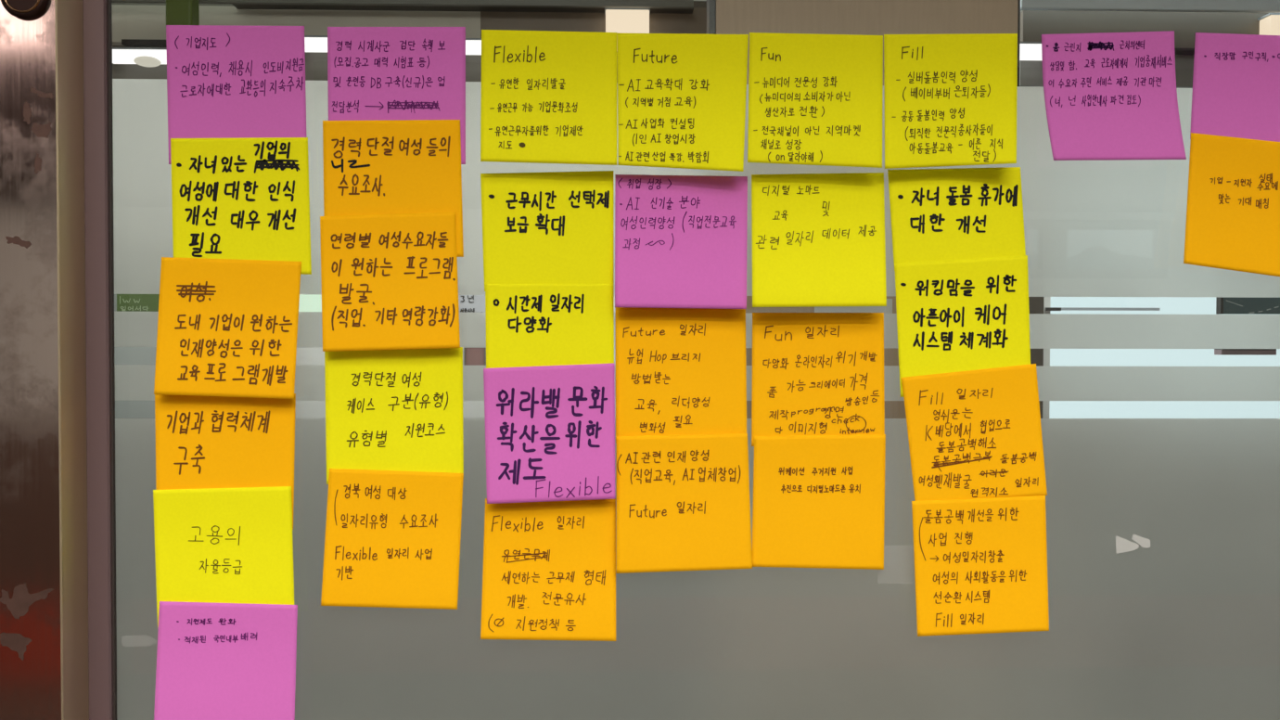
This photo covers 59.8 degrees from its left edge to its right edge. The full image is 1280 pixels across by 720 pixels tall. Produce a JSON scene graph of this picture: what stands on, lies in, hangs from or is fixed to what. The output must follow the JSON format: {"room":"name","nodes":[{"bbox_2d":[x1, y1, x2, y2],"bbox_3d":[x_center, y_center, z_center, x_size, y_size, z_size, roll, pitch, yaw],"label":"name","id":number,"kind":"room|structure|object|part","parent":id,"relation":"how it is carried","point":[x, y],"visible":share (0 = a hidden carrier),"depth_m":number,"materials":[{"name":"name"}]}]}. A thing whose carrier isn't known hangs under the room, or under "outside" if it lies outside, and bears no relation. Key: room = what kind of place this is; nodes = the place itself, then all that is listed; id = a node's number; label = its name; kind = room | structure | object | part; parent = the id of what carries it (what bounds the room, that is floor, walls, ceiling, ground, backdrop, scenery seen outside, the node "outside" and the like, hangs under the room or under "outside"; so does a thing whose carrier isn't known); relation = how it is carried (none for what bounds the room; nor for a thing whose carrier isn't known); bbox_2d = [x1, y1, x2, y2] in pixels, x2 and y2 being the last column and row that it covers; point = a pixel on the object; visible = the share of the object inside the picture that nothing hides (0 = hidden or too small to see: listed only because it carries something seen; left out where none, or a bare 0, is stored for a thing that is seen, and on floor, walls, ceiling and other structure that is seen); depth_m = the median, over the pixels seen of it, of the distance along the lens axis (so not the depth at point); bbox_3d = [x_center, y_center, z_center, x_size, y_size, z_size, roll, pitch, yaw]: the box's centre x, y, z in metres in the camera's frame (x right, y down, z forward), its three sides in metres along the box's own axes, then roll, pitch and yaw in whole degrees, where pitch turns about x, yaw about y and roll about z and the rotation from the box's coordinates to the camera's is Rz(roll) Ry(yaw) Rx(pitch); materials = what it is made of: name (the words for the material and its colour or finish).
{"room":"office meeting room","nodes":[
{"label":"office meeting room","id":0,"kind":"room"},
{"bbox_2d":[121,38,166,47],"bbox_3d":[-1.181,-0.759,2.670,0.112,0.012,0.035,0,1,-2],"label":"trim","id":1,"kind":"structure","parent":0,"point":[128,43],"depth_m":2.65,"materials":[{"name":"black metal"}]},
{"bbox_2d":[112,47,166,66],"bbox_3d":[-1.186,-0.721,2.656,0.179,0.044,0.075,0,1,-2],"label":"tube light","id":2,"kind":"object","parent":1,"relation":"attached to","point":[145,57],"visible":0.78,"depth_m":2.64,"materials":[{"name":"grey metal"}]},
{"bbox_2d":[165,0,199,25],"bbox_3d":[-1.004,-0.912,2.439,0.058,0.380,0.050,0,1,-2],"label":"banner","id":3,"kind":"object","parent":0,"point":[178,12],"visible":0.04,"depth_m":2.42,"materials":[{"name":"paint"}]},
{"bbox_2d":[111,2,480,81],"bbox_3d":[-0.911,-0.779,2.760,1.034,0.208,0.060,0,1,-2],"label":"trim","id":4,"kind":"structure","parent":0,"point":[315,62],"depth_m":2.73,"materials":[{"name":"grey metal"}]},
{"bbox_2d":[111,4,480,45],"bbox_3d":[-0.900,-0.813,2.715,1.022,0.090,0.030,0,1,-2],"label":"trim","id":5,"kind":"structure","parent":4,"relation":"attached to","point":[129,21],"depth_m":2.70,"materials":[{"name":"grey metal"}]},
{"bbox_2d":[304,35,327,51],"bbox_3d":[-0.775,-0.761,2.679,0.101,0.029,0.050,0,1,-2],"label":"tube light","id":6,"kind":"object","parent":5,"relation":"attached to","point":[312,43],"visible":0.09,"depth_m":2.65,"materials":[{"name":"grey metal"}]},
{"bbox_2d":[465,38,481,54],"bbox_3d":[-0.399,-0.757,2.690,0.088,0.029,0.050,0,1,-2],"label":"tube light","id":7,"kind":"object","parent":5,"relation":"attached to","point":[473,45],"visible":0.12,"depth_m":2.67,"materials":[{"name":"grey metal"}]},
{"bbox_2d":[111,0,693,13],"bbox_3d":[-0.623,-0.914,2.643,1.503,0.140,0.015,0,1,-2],"label":"trim","id":8,"kind":"structure","parent":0,"point":[599,4],"depth_m":2.65,"materials":[{"name":"grey metal"}]},
{"bbox_2d":[480,0,706,83],"bbox_3d":[-0.106,-0.786,2.782,0.578,0.210,0.060,0,1,-2],"label":"trim","id":9,"kind":"structure","parent":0,"point":[697,4],"depth_m":2.76,"materials":[{"name":"metal"}]},
{"bbox_2d":[480,7,706,38],"bbox_3d":[-0.109,-0.820,2.736,0.562,0.090,0.030,0,1,-2],"label":"trim","id":10,"kind":"structure","parent":9,"relation":"attached to","point":[696,22],"depth_m":2.72,"materials":[{"name":"grey metal"}]},
{"bbox_2d":[604,8,650,51],"bbox_3d":[-0.031,-0.801,2.699,0.109,0.093,0.050,0,1,-2],"label":"wall lamp","id":11,"kind":"object","parent":10,"relation":"attached to","point":[619,20],"visible":0.56,"depth_m":2.67,"materials":[{"name":"grey metal"}]},
{"bbox_2d":[294,0,1044,418],"bbox_3d":[-0.072,0.019,3.871,8.071,2.700,0.100,0,1,-2],"label":"wall","id":12,"kind":"structure","parent":0,"point":[305,355],"depth_m":3.79,"materials":[{"name":"white paint"}]},
{"bbox_2d":[114,294,156,418],"bbox_3d":[-1.643,0.482,3.764,0.881,1.751,0.044,0,1,-2],"label":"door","id":13,"kind":"structure","parent":12,"relation":"in","point":[122,355],"depth_m":3.74,"materials":[{"name":"grey paint"}]},
{"bbox_2d":[116,294,159,311],"bbox_3d":[-1.666,-0.213,3.723,0.159,0.119,0.026,0,1,-2],"label":"sign","id":14,"kind":"object","parent":13,"relation":"attached to","point":[125,302],"visible":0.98,"depth_m":3.71,"materials":[{"name":"green"}]},
{"bbox_2d":[298,294,321,311],"bbox_3d":[-1.122,-0.214,3.766,0.124,0.124,0.039,0,1,-2],"label":"light strip","id":15,"kind":"object","parent":12,"relation":"attached to","point":[308,302],"visible":0.14,"depth_m":3.75,"materials":[{"name":"grey metal"}]},
{"bbox_2d":[458,294,485,312],"bbox_3d":[-0.576,-0.205,3.786,0.144,0.107,0.030,0,1,-2],"label":"poster","id":16,"kind":"object","parent":12,"relation":"attached to","point":[467,303],"visible":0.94,"depth_m":3.77,"materials":[{"name":"paper"}]},
{"bbox_2d":[463,347,486,365],"bbox_3d":[-0.560,-0.015,3.788,0.072,0.085,0.034,0,1,-2],"label":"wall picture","id":17,"kind":"object","parent":12,"relation":"attached to","point":[473,356],"visible":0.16,"depth_m":3.78,"materials":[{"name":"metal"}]},
{"bbox_2d":[1043,296,1159,418],"bbox_3d":[2.682,-0.327,3.919,2.562,1.440,0.082,0,1,-2],"label":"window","id":18,"kind":"structure","parent":12,"relation":"in","point":[1047,300],"depth_m":3.87,"materials":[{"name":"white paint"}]},
{"bbox_3d":[2.682,-0.327,3.935,2.562,1.440,0.050,0,1,-2],"label":"frame","id":19,"kind":"part","parent":18,"relation":"part of","materials":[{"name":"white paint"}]},
{"bbox_2d":[715,0,1017,418],"bbox_3d":[0.391,0.060,1.963,0.524,2.700,0.060,0,1,-2],"label":"column","id":20,"kind":"structure","parent":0,"point":[733,17],"depth_m":1.92,"materials":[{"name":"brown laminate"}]},
{"bbox_2d":[706,0,716,34],"bbox_3d":[0.123,0.059,1.961,0.011,2.700,0.050,0,1,-2],"label":"trim","id":21,"kind":"structure","parent":20,"relation":"attached to","point":[710,4],"depth_m":1.92,"materials":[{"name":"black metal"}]},
{"bbox_2d":[814,298,892,313],"bbox_3d":[0.370,-0.085,1.928,0.136,0.042,0.002,0,1,-2],"label":"paper notice","id":22,"kind":"object","parent":20,"relation":"attached to","point":[888,309],"visible":0.43,"depth_m":1.93,"materials":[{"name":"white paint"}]},
{"bbox_2d":[1017,0,1020,86],"bbox_3d":[0.658,0.060,1.981,0.011,2.700,0.040,0,1,-2],"label":"trim","id":23,"kind":"structure","parent":20,"relation":"attached to","point":[1018,1],"depth_m":1.95,"materials":[{"name":"black metal"}]},
{"bbox_2d":[1019,54,1194,88],"bbox_3d":[1.448,-0.738,2.827,0.994,0.102,0.060,0,1,-2],"label":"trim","id":24,"kind":"structure","parent":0,"point":[1030,71],"depth_m":2.79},
{"bbox_2d":[1174,48,1194,54],"bbox_3d":[1.421,-0.767,2.770,0.976,0.005,0.050,0,1,-2],"label":"trim","id":25,"kind":"structure","parent":24,"relation":"attached to","point":[1177,51],"depth_m":2.76,"materials":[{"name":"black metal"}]},
{"bbox_2d":[1019,41,1042,60],"bbox_3d":[0.964,-0.757,2.728,0.114,0.034,0.050,0,1,-2],"label":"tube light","id":26,"kind":"object","parent":25,"relation":"attached to","point":[1028,50],"visible":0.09,"depth_m":2.70,"materials":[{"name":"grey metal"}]},
{"bbox_2d":[1019,10,1267,48],"bbox_3d":[1.435,-0.820,2.780,0.976,0.089,0.030,0,1,-2],"label":"trim","id":27,"kind":"structure","parent":25,"relation":"on","point":[1033,23],"depth_m":2.76,"materials":[{"name":"grey metal"}]},
{"bbox_2d":[1257,12,1279,35],"bbox_3d":[1.603,-0.808,2.744,0.131,0.081,0.050,0,1,-2],"label":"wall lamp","id":28,"kind":"object","parent":27,"relation":"attached to","point":[1270,22],"visible":0.53,"depth_m":2.72,"materials":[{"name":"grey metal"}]},
{"bbox_2d":[1214,348,1276,355],"bbox_3d":[1.791,-0.024,3.289,0.164,0.018,0.045,0,1,-2],"label":"wall rail","id":29,"kind":"object","parent":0,"point":[1250,352],"visible":0.86,"depth_m":3.27,"materials":[{"name":"grey"}]},
{"bbox_2d":[1216,296,1279,314],"bbox_3d":[1.862,-0.201,3.277,0.317,0.133,0.025,0,1,-2],"label":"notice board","id":30,"kind":"object","parent":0,"point":[1223,305],"visible":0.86,"depth_m":3.27,"materials":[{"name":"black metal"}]},
{"bbox_3d":[1.707,-0.201,3.273,0.007,0.132,0.025,0,1,-2],"label":"frame","id":31,"kind":"part","parent":30,"relation":"part of","materials":[{"name":"black metal"}]},
{"bbox_3d":[-0.006,1.497,0.136,8.200,0.100,7.670,0,1,-2],"label":"floor","id":32,"kind":"structure","parent":0,"visible":0},
{"bbox_2d":[0,0,116,719],"bbox_3d":[-0.376,0.234,0.596,0.174,2.395,0.037,0,1,-2],"label":"door frame","id":33,"kind":"structure","parent":32,"relation":"on","point":[58,606],"depth_m":0.58,"materials":[{"name":"wood"}]},
{"bbox_2d":[112,78,1279,719],"bbox_3d":[0.215,0.152,0.634,1.035,2.530,0.009,0,1,-2],"label":"window","id":34,"kind":"structure","parent":32,"relation":"on","point":[1185,625],"depth_m":0.64,"materials":[{"name":"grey glass"}]},
{"bbox_2d":[153,486,294,627],"bbox_3d":[-0.229,0.108,0.612,0.078,0.077,0.003,0,1,-2],"label":"sticky note","id":35,"kind":"object","parent":34,"relation":"attached to","point":[212,544],"visible":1,"depth_m":0.61,"materials":[{"name":"yellow paper"}]},
{"bbox_2d":[154,393,295,529],"bbox_3d":[-0.229,0.056,0.614,0.077,0.075,0.002,0,1,-2],"label":"sticky note","id":36,"kind":"object","parent":34,"relation":"attached to","point":[202,441],"visible":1,"depth_m":0.61,"materials":[{"name":"orange paper"}]},
{"bbox_2d":[153,601,297,719],"bbox_3d":[-0.227,0.171,0.610,0.078,0.078,0.003,0,1,-2],"label":"sticky note","id":37,"kind":"object","parent":34,"relation":"attached to","point":[215,660],"visible":1,"depth_m":0.61,"materials":[{"name":"pink paper"}]},
{"bbox_2d":[153,256,301,398],"bbox_3d":[-0.225,-0.018,0.607,0.079,0.077,0.005,0,1,-2],"label":"sticky note","id":38,"kind":"object","parent":34,"relation":"attached to","point":[227,327],"visible":1,"depth_m":0.61,"materials":[{"name":"orange paper"}]},
{"bbox_2d":[166,25,306,164],"bbox_3d":[-0.221,-0.145,0.610,0.077,0.076,0.002,0,1,-2],"label":"sticky note","id":39,"kind":"object","parent":34,"relation":"attached to","point":[224,81],"visible":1,"depth_m":0.61,"materials":[{"name":"pink paper"}]},
{"bbox_2d":[170,137,311,274],"bbox_3d":[-0.218,-0.085,0.609,0.077,0.075,0.002,0,1,-2],"label":"sticky note","id":40,"kind":"object","parent":34,"relation":"attached to","point":[241,198],"visible":1,"depth_m":0.61,"materials":[{"name":"yellow paper"}]},
{"bbox_2d":[320,211,460,351],"bbox_3d":[-0.137,-0.043,0.608,0.077,0.077,0.004,0,1,-2],"label":"sticky note","id":41,"kind":"object","parent":34,"relation":"attached to","point":[389,281],"visible":1,"depth_m":0.61,"materials":[{"name":"orange paper"}]},
{"bbox_2d":[320,468,463,609],"bbox_3d":[-0.136,0.099,0.613,0.078,0.078,0.003,0,1,-2],"label":"sticky note","id":42,"kind":"object","parent":34,"relation":"attached to","point":[392,539],"visible":1,"depth_m":0.61,"materials":[{"name":"orange paper"}]},
{"bbox_2d":[322,119,463,256],"bbox_3d":[-0.136,-0.095,0.611,0.077,0.076,0.003,0,1,-2],"label":"sticky note","id":43,"kind":"object","parent":34,"relation":"attached to","point":[393,166],"visible":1,"depth_m":0.61,"materials":[{"name":"orange paper"}]},
{"bbox_2d":[324,346,463,484],"bbox_3d":[-0.136,0.030,0.615,0.077,0.077,0.003,0,1,-2],"label":"sticky note","id":44,"kind":"object","parent":34,"relation":"attached to","point":[398,410],"visible":1,"depth_m":0.62,"materials":[{"name":"yellow paper"}]},
{"bbox_2d":[327,26,465,164],"bbox_3d":[-0.134,-0.146,0.612,0.076,0.076,0.002,0,1,-2],"label":"sticky note","id":45,"kind":"object","parent":34,"relation":"attached to","point":[375,73],"visible":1,"depth_m":0.61,"materials":[{"name":"pink paper"}]},
{"bbox_2d":[480,170,613,291],"bbox_3d":[-0.051,-0.071,0.616,0.074,0.067,0.003,0,1,-2],"label":"sticky note","id":46,"kind":"object","parent":34,"relation":"attached to","point":[549,227],"visible":1,"depth_m":0.62,"materials":[{"name":"yellow paper"}]},
{"bbox_2d":[480,498,615,640],"bbox_3d":[-0.051,0.117,0.619,0.075,0.079,0.004,0,1,-2],"label":"sticky note","id":47,"kind":"object","parent":34,"relation":"attached to","point":[549,569],"visible":1,"depth_m":0.62,"materials":[{"name":"orange paper"}]},
{"bbox_2d":[480,29,616,165],"bbox_3d":[-0.050,-0.144,0.609,0.075,0.076,0.013,0,1,-2],"label":"sticky note","id":48,"kind":"object","parent":34,"relation":"attached to","point":[547,96],"visible":1,"depth_m":0.61,"materials":[{"name":"yellow paper"}]},
{"bbox_2d":[483,363,614,503],"bbox_3d":[-0.050,0.040,0.612,0.073,0.077,0.005,0,1,-2],"label":"sticky note","id":49,"kind":"object","parent":34,"relation":"attached to","point":[550,429],"visible":1,"depth_m":0.61,"materials":[{"name":"pink paper"}]},
{"bbox_2d":[485,283,614,368],"bbox_3d":[-0.050,-0.018,0.614,0.071,0.049,0.002,0,1,-2],"label":"sticky note","id":50,"kind":"object","parent":34,"relation":"attached to","point":[527,325],"visible":1,"depth_m":0.61,"materials":[{"name":"yellow paper"}]},
{"bbox_2d":[614,174,747,308],"bbox_3d":[0.023,-0.066,0.613,0.074,0.075,0.012,0,1,-2],"label":"sticky note","id":51,"kind":"object","parent":34,"relation":"attached to","point":[681,241],"visible":1,"depth_m":0.62,"materials":[{"name":"pink paper"}]},
{"bbox_2d":[615,307,746,435],"bbox_3d":[0.023,0.008,0.619,0.074,0.076,0.003,0,1,-2],"label":"sticky note","id":52,"kind":"object","parent":34,"relation":"attached to","point":[679,371],"visible":1,"depth_m":0.62,"materials":[{"name":"orange paper"}]},
{"bbox_2d":[617,33,748,171],"bbox_3d":[0.024,-0.142,0.610,0.073,0.078,0.016,0,1,-2],"label":"sticky note","id":53,"kind":"object","parent":34,"relation":"attached to","point":[682,96],"visible":1,"depth_m":0.61,"materials":[{"name":"yellow paper"}]},
{"bbox_2d":[615,433,752,573],"bbox_3d":[0.025,0.080,0.617,0.076,0.078,0.002,0,1,-2],"label":"sticky note","id":54,"kind":"object","parent":34,"relation":"attached to","point":[683,503],"visible":1,"depth_m":0.62,"materials":[{"name":"orange paper"}]},
{"bbox_2d":[747,32,883,167],"bbox_3d":[0.097,-0.143,0.612,0.077,0.077,0.015,0,1,-2],"label":"sticky note","id":55,"kind":"object","parent":34,"relation":"attached to","point":[814,99],"visible":1,"depth_m":0.62,"materials":[{"name":"yellow paper"}]},
{"bbox_2d":[751,312,884,446],"bbox_3d":[0.100,0.011,0.622,0.075,0.075,0.003,0,1,-2],"label":"sticky note","id":56,"kind":"object","parent":34,"relation":"attached to","point":[813,373],"visible":1,"depth_m":0.62,"materials":[{"name":"orange paper"}]},
{"bbox_2d":[751,434,885,569],"bbox_3d":[0.100,0.079,0.620,0.075,0.076,0.002,0,1,-2],"label":"sticky note","id":57,"kind":"object","parent":34,"relation":"attached to","point":[818,502],"visible":1,"depth_m":0.62,"materials":[{"name":"orange paper"}]},
{"bbox_2d":[751,172,886,307],"bbox_3d":[0.099,-0.067,0.613,0.076,0.076,0.017,0,1,-2],"label":"sticky note","id":58,"kind":"object","parent":34,"relation":"attached to","point":[818,239],"visible":1,"depth_m":0.62,"materials":[{"name":"yellow paper"}]},
{"bbox_2d":[883,33,1017,168],"bbox_3d":[0.173,-0.144,0.613,0.077,0.078,0.018,0,1,-2],"label":"sticky note","id":59,"kind":"object","parent":34,"relation":"attached to","point":[950,99],"visible":1,"depth_m":0.62,"materials":[{"name":"yellow paper"}]},
{"bbox_2d":[887,166,1025,263],"bbox_3d":[0.177,-0.079,0.622,0.078,0.059,0.004,0,1,-2],"label":"sticky note","id":60,"kind":"object","parent":34,"relation":"attached to","point":[956,213],"visible":1,"depth_m":0.62,"materials":[{"name":"yellow paper"}]},
{"bbox_2d":[894,255,1030,396],"bbox_3d":[0.180,-0.019,0.620,0.077,0.079,0.003,0,1,-2],"label":"sticky note","id":61,"kind":"object","parent":34,"relation":"attached to","point":[963,314],"visible":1,"depth_m":0.62,"materials":[{"name":"yellow paper"}]},
{"bbox_2d":[901,363,1047,500],"bbox_3d":[0.186,0.041,0.618,0.082,0.079,0.002,0,1,-2],"label":"sticky note","id":62,"kind":"object","parent":34,"relation":"attached to","point":[972,433],"visible":1,"depth_m":0.62,"materials":[{"name":"orange paper"}]},
{"bbox_2d":[911,495,1049,636],"bbox_3d":[0.189,0.114,0.618,0.077,0.078,0.002,0,1,-2],"label":"sticky note","id":63,"kind":"object","parent":34,"relation":"attached to","point":[980,564],"visible":1,"depth_m":0.62,"materials":[{"name":"orange paper"}]},
{"bbox_2d":[1041,31,1186,160],"bbox_3d":[0.264,-0.147,0.619,0.078,0.075,0.011,0,1,-2],"label":"sticky note","id":64,"kind":"object","parent":34,"relation":"attached to","point":[1108,96],"visible":1,"depth_m":0.62,"materials":[{"name":"pink paper"}]},
{"bbox_2d":[1115,535,1139,553],"bbox_3d":[0.276,0.105,0.630,0.014,0.011,0.001,0,1,-2],"label":"scrap","id":65,"kind":"object","parent":34,"relation":"attached to","point":[1122,544],"visible":1,"depth_m":0.63,"materials":[{"name":"white paper"}]},
{"bbox_2d":[1131,534,1150,547],"bbox_3d":[0.284,0.102,0.630,0.011,0.008,0.001,0,1,-2],"label":"scrap","id":66,"kind":"object","parent":34,"relation":"attached to","point":[1143,542],"visible":1,"depth_m":0.63,"materials":[{"name":"white paper"}]},
{"bbox_2d":[1183,132,1279,276],"bbox_3d":[0.343,-0.085,0.621,0.082,0.083,0.005,0,1,-2],"label":"sticky note","id":67,"kind":"object","parent":34,"relation":"attached to","point":[1233,223],"visible":1,"depth_m":0.62,"materials":[{"name":"orange paper"}]},
{"bbox_2d":[1190,32,1279,141],"bbox_3d":[0.348,-0.150,0.625,0.080,0.068,0.004,0,1,-2],"label":"sticky note","id":68,"kind":"object","parent":34,"relation":"attached to","point":[1236,77],"visible":1,"depth_m":0.62,"materials":[{"name":"pink paper"}]},
{"bbox_2d":[1028,296,1044,418],"bbox_3d":[0.899,0.552,2.608,0.045,1.691,0.100,0,1,-2],"label":"trim","id":69,"kind":"structure","parent":32,"relation":"on","point":[1035,303],"depth_m":2.55,"materials":[{"name":"metal"}]},
{"bbox_3d":[-0.059,-1.346,2.197,8.000,0.100,3.188,0,1,-2],"label":"ceiling","id":70,"kind":"structure","parent":0,"visible":0},
{"bbox_2d":[1020,0,1279,12],"bbox_3d":[1.389,-1.033,2.689,0.948,0.379,0.020,0,1,-2],"label":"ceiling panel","id":71,"kind":"object","parent":70,"relation":"hanging from","point":[1162,6],"visible":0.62,"depth_m":2.68,"materials":[{"name":"grey"}]}
]}

